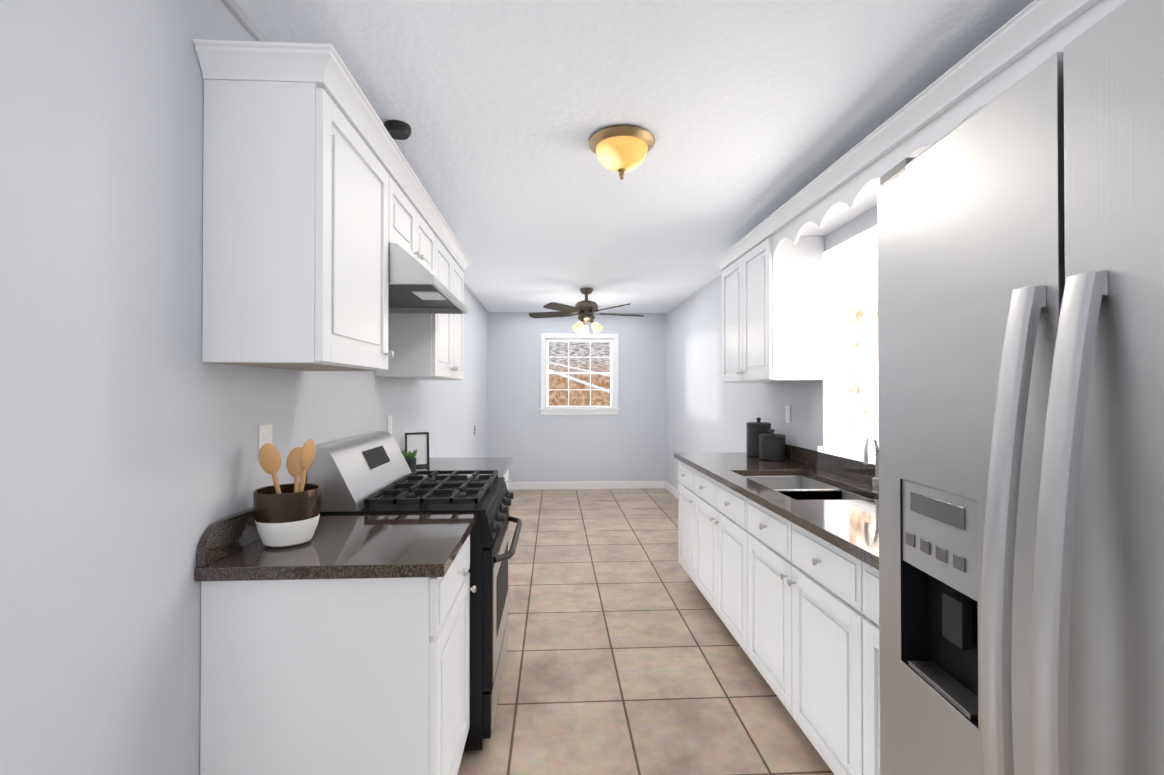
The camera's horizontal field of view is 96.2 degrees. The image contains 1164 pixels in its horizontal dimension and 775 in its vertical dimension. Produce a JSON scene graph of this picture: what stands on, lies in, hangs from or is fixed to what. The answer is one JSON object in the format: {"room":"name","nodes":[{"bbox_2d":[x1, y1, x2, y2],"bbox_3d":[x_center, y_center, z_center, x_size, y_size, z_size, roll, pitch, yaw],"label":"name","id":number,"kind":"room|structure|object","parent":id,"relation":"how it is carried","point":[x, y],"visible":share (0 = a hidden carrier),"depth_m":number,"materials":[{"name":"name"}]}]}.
{"room":"kitchen","nodes":[
{"label":"kitchen","id":0,"kind":"room"},
{"bbox_2d":[0,0,487,774],"bbox_3d":[-1.203,0.160,4.091,0.120,2.470,6.557,0,0,-3],"label":"wall","id":1,"kind":"structure","parent":0,"point":[130,466],"depth_m":1.11,"materials":[{"name":"grey paint"}]},
{"bbox_2d":[258,424,271,461],"bbox_3d":[-1.008,0.176,1.666,0.009,0.116,0.072,0,0,-3],"label":"electrical outlet","id":2,"kind":"object","parent":1,"relation":"attached to","point":[265,434],"visible":0.6,"depth_m":1.65,"materials":[{"name":"white plastic"}]},
{"bbox_2d":[193,39,392,374],"bbox_3d":[-0.858,-0.476,1.659,0.306,0.823,0.560,0,0,-3],"label":"upper cabinet","id":3,"kind":"object","parent":1,"relation":"attached to","point":[317,200],"depth_m":1.38,"materials":[{"name":"white wood"}]},
{"bbox_2d":[222,0,488,312],"bbox_3d":[-1.130,-1.064,4.045,0.018,0.022,6.435,0,0,-3],"label":"trim","id":4,"kind":"structure","parent":1,"relation":"attached to","point":[242,18],"depth_m":1.55,"materials":[{"name":"grey wood"}]},
{"bbox_2d":[387,415,391,434],"bbox_3d":[-1.075,0.216,2.924,0.009,0.116,0.072,0,0,-3],"label":"electrical outlet","id":5,"kind":"object","parent":1,"relation":"attached to","point":[389,424],"visible":0.81,"depth_m":2.91,"materials":[{"name":"white plastic"}]},
{"bbox_2d":[393,151,424,266],"bbox_3d":[-0.885,-0.712,2.157,0.306,0.343,0.432,0,0,-3],"label":"upper cabinet","id":6,"kind":"object","parent":1,"relation":"attached to","point":[408,199],"depth_m":2.19,"materials":[{"name":"white wood"}]},
{"bbox_2d":[375,215,464,379],"bbox_3d":[-0.937,-0.465,3.132,0.306,0.823,0.870,0,0,-3],"label":"upper cabinet","id":7,"kind":"object","parent":1,"relation":"attached to","point":[425,346],"depth_m":2.81,"materials":[{"name":"white wood"}]},
{"bbox_2d":[388,243,467,313],"bbox_3d":[-0.810,-0.461,2.323,0.473,0.153,0.752,0,0,-3],"label":"range hood","id":8,"kind":"object","parent":1,"relation":"attached to","point":[415,286],"visible":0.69,"depth_m":2.22,"materials":[{"name":"silver metal"}]},
{"bbox_2d":[425,199,436,277],"bbox_3d":[-0.902,-0.710,2.484,0.306,0.343,0.432,0,0,-3],"label":"upper cabinet","id":9,"kind":"object","parent":1,"relation":"attached to","point":[430,215],"depth_m":2.59,"materials":[{"name":"white wood"}]},
{"bbox_2d":[488,312,665,481],"bbox_3d":[-0.065,0.186,7.375,2.500,2.470,0.120,0,0,-3],"label":"wall","id":10,"kind":"structure","parent":0,"point":[628,443],"depth_m":7.31,"materials":[{"name":"grey paint"}]},
{"bbox_2d":[539,333,619,414],"bbox_3d":[-0.034,-0.187,7.351,1.130,1.135,0.155,0,0,-3],"label":"window","id":11,"kind":"structure","parent":10,"relation":"in","point":[613,408],"depth_m":7.32,"materials":[{"name":"white wood"}]},
{"bbox_2d":[508,481,664,489],"bbox_3d":[-0.062,1.368,7.295,2.498,0.105,0.019,0,0,-3],"label":"baseboard","id":12,"kind":"structure","parent":10,"relation":"attached to","point":[586,485],"depth_m":7.30,"materials":[{"name":"white wood"}]},
{"bbox_2d":[233,0,1033,312],"bbox_3d":[-0.636,-1.145,2.763,4.430,0.120,9.350,0,0,-3],"label":"ceiling","id":13,"kind":"structure","parent":0,"point":[749,114],"depth_m":2.01,"materials":[{"name":"white paint"}]},
{"bbox_2d":[383,120,410,139],"bbox_3d":[-0.770,-1.072,2.179,0.110,0.035,0.110,0,0,-3],"label":"smoke detector","id":14,"kind":"object","parent":13,"relation":"attached to","point":[398,130],"visible":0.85,"depth_m":2.15,"materials":[{"name":"black plastic"}]},
{"bbox_2d":[529,288,643,334],"bbox_3d":[0.054,-0.818,5.668,1.278,0.488,1.244,0,0,-3],"label":"ceiling fan","id":15,"kind":"object","parent":13,"relation":"hanging from","point":[585,309],"visible":1,"depth_m":5.56,"materials":[{"name":"brown metal"}]},
{"bbox_2d":[589,125,654,179],"bbox_3d":[0.175,-1.001,2.299,0.292,0.176,0.292,0,0,-3],"label":"ceiling light","id":16,"kind":"object","parent":13,"relation":"attached to","point":[621,149],"visible":1,"depth_m":2.22,"materials":[{"name":"yellow glass"}]},
{"bbox_2d":[457,488,833,774],"bbox_3d":[-0.636,1.444,2.743,4.430,0.120,9.350,0,0,-3],"label":"floor","id":17,"kind":"structure","parent":0,"point":[626,654],"depth_m":2.60,"materials":[{"name":"tile"}]},
{"bbox_2d":[195,507,476,774],"bbox_3d":[-0.689,0.871,1.644,0.642,1.010,0.582,0,0,-3],"label":"base cabinet","id":18,"kind":"object","parent":17,"relation":"on","point":[337,644],"visible":0.98,"depth_m":1.38,"materials":[{"name":"white wood"}]},
{"bbox_2d":[253,439,321,547],"bbox_3d":[-0.878,0.309,1.562,0.180,0.310,0.180,0,0,-3],"label":"utensil crock","id":19,"kind":"object","parent":18,"relation":"on","point":[286,515],"visible":1,"depth_m":1.52,"materials":[{"name":"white ceramic"}]},
{"bbox_2d":[307,431,521,750],"bbox_3d":[-0.659,0.802,2.321,0.755,1.158,0.756,0,0,-3],"label":"stove","id":20,"kind":"object","parent":17,"relation":"on","point":[369,473],"visible":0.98,"depth_m":2.02,"materials":[{"name":"black metal"}]},
{"bbox_2d":[401,449,511,488],"bbox_3d":[-0.769,0.883,3.145,0.642,1.010,0.892,0,0,-3],"label":"base cabinet","id":21,"kind":"object","parent":17,"relation":"on","point":[501,465],"visible":0.12,"depth_m":3.24,"materials":[{"name":"white wood"}]},
{"bbox_2d":[403,449,416,471],"bbox_3d":[-0.971,0.409,2.947,0.098,0.132,0.104,0,0,-3],"label":"plant pot","id":22,"kind":"object","parent":21,"relation":"on","point":[409,457],"visible":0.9,"depth_m":2.92,"materials":[{"name":"grey"}]},
{"bbox_2d":[405,432,429,466],"bbox_3d":[-0.997,0.374,3.166,0.145,0.205,0.112,0,0,-3],"label":"picture frame","id":23,"kind":"object","parent":21,"relation":"on","point":[419,441],"visible":0.79,"depth_m":3.16,"materials":[{"name":"black plastic"}]},
{"bbox_2d":[676,458,689,575],"bbox_3d":[1.051,0.954,3.603,0.667,0.876,0.519,0,0,-3],"label":"base cabinet","id":24,"kind":"object","parent":17,"relation":"on","point":[683,470],"depth_m":3.67,"materials":[{"name":"white wood"}]},
{"bbox_2d":[690,470,801,625],"bbox_3d":[1.071,0.951,3.232,0.667,0.876,0.460,0,0,-3],"label":"base cabinet","id":25,"kind":"object","parent":17,"relation":"on","point":[709,500],"depth_m":3.03,"materials":[{"name":"white wood"}]},
{"bbox_2d":[726,514,769,685],"bbox_3d":[1.084,1.053,2.597,0.445,0.661,0.854,0,0,-3],"label":"base cabinet","id":26,"kind":"object","parent":17,"relation":"on","point":[747,549],"depth_m":2.44,"materials":[{"name":"white wood"}]},
{"bbox_2d":[770,514,841,774],"bbox_3d":[1.145,0.940,1.839,0.667,0.876,0.667,0,0,-3],"label":"base cabinet","id":27,"kind":"object","parent":17,"relation":"on","point":[778,561],"depth_m":1.88,"materials":[{"name":"white wood"}]},
{"bbox_2d":[674,452,878,573],"bbox_3d":[1.098,0.490,2.497,0.691,0.034,2.780,0,0,-3],"label":"countertop","id":28,"kind":"structure","parent":27,"relation":"on","point":[850,525],"depth_m":2.17,"materials":[{"name":"brown stone"}]},
{"bbox_2d":[746,417,770,456],"bbox_3d":[1.247,0.346,3.688,0.170,0.269,0.170,0,0,-3],"label":"canister","id":29,"kind":"object","parent":28,"relation":"on","point":[754,430],"visible":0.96,"depth_m":3.63,"materials":[{"name":"grey"}]},
{"bbox_2d":[759,429,785,460],"bbox_3d":[1.264,0.377,3.468,0.170,0.204,0.170,0,0,-3],"label":"canister","id":30,"kind":"object","parent":28,"relation":"on","point":[772,445],"visible":1,"depth_m":3.40,"materials":[{"name":"grey"}]},
{"bbox_2d":[782,490,841,497],"bbox_3d":[1.084,0.603,2.600,0.421,0.189,0.024,0,0,-3],"label":"sink","id":31,"kind":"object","parent":28,"relation":"in","point":[793,493],"depth_m":2.59,"materials":[{"name":"black metal"}]},
{"bbox_2d":[842,554,879,774],"bbox_3d":[1.170,0.936,1.365,0.667,0.876,0.519,0,0,-3],"label":"base cabinet","id":32,"kind":"object","parent":17,"relation":"on","point":[860,584],"depth_m":1.56,"materials":[{"name":"white wood"}]},
{"bbox_2d":[877,0,1163,774],"bbox_3d":[0.949,0.471,0.582,0.863,1.792,0.910,0,0,2],"label":"fridge","id":33,"kind":"object","parent":17,"relation":"on","point":[1021,392],"visible":1,"depth_m":0.66,"materials":[{"name":"grey metal"}]},
{"bbox_2d":[666,206,877,489],"bbox_3d":[1.483,0.151,2.926,0.120,2.470,9.170,0,0,-3],"label":"wall","id":34,"kind":"structure","parent":0,"point":[708,410],"depth_m":5.14,"materials":[{"name":"grey paint"}]},
{"bbox_2d":[665,481,677,498],"bbox_3d":[1.271,1.355,5.639,0.013,0.105,3.430,0,0,-3],"label":"baseboard","id":35,"kind":"structure","parent":34,"relation":"attached to","point":[671,489],"depth_m":6.96,"materials":[{"name":"white wood"}]},
{"bbox_2d":[717,220,828,382],"bbox_3d":[1.227,-0.496,3.468,0.330,0.912,0.870,0,0,-3],"label":"upper cabinet","id":36,"kind":"object","parent":34,"relation":"attached to","point":[771,266],"depth_m":3.04,"materials":[{"name":"white wood"}]},
{"bbox_2d":[785,406,790,422],"bbox_3d":[1.386,0.180,3.516,0.009,0.116,0.072,0,0,-3],"label":"electrical outlet","id":37,"kind":"object","parent":34,"relation":"attached to","point":[787,414],"visible":1,"depth_m":3.51,"materials":[{"name":"white plastic"}]},
{"bbox_2d":[730,444,878,537],"bbox_3d":[1.159,0.535,2.500,0.568,0.324,2.780,0,0,-3],"label":"backsplash","id":38,"kind":"structure","parent":34,"relation":"attached to","point":[749,511],"depth_m":2.68,"materials":[{"name":"brown stone"}]},
{"bbox_2d":[818,225,877,463],"bbox_3d":[1.476,-0.210,2.475,0.160,1.155,1.125,0,0,-3],"label":"window","id":39,"kind":"structure","parent":34,"relation":"in","point":[836,319],"depth_m":2.98,"materials":[{"name":"white wood"}]},
{"bbox_2d":[1097,0,1125,21],"bbox_3d":[1.364,-0.709,0.897,0.330,0.527,0.562,0,0,-3],"label":"upper cabinet","id":40,"kind":"object","parent":34,"relation":"attached to","point":[1104,7],"depth_m":1.20,"materials":[{"name":"white wood"}]},
{"label":"outside","id":41,"kind":"structure","parent":0,"visible":0},
{"bbox_2d":[549,342,609,405],"bbox_3d":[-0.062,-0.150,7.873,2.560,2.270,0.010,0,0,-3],"label":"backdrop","id":42,"kind":"structure","parent":41,"point":[557,352],"depth_m":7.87,"materials":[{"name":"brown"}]},
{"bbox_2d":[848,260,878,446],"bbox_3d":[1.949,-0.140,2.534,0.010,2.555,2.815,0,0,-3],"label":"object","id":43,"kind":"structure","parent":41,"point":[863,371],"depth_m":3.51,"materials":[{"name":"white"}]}
]}

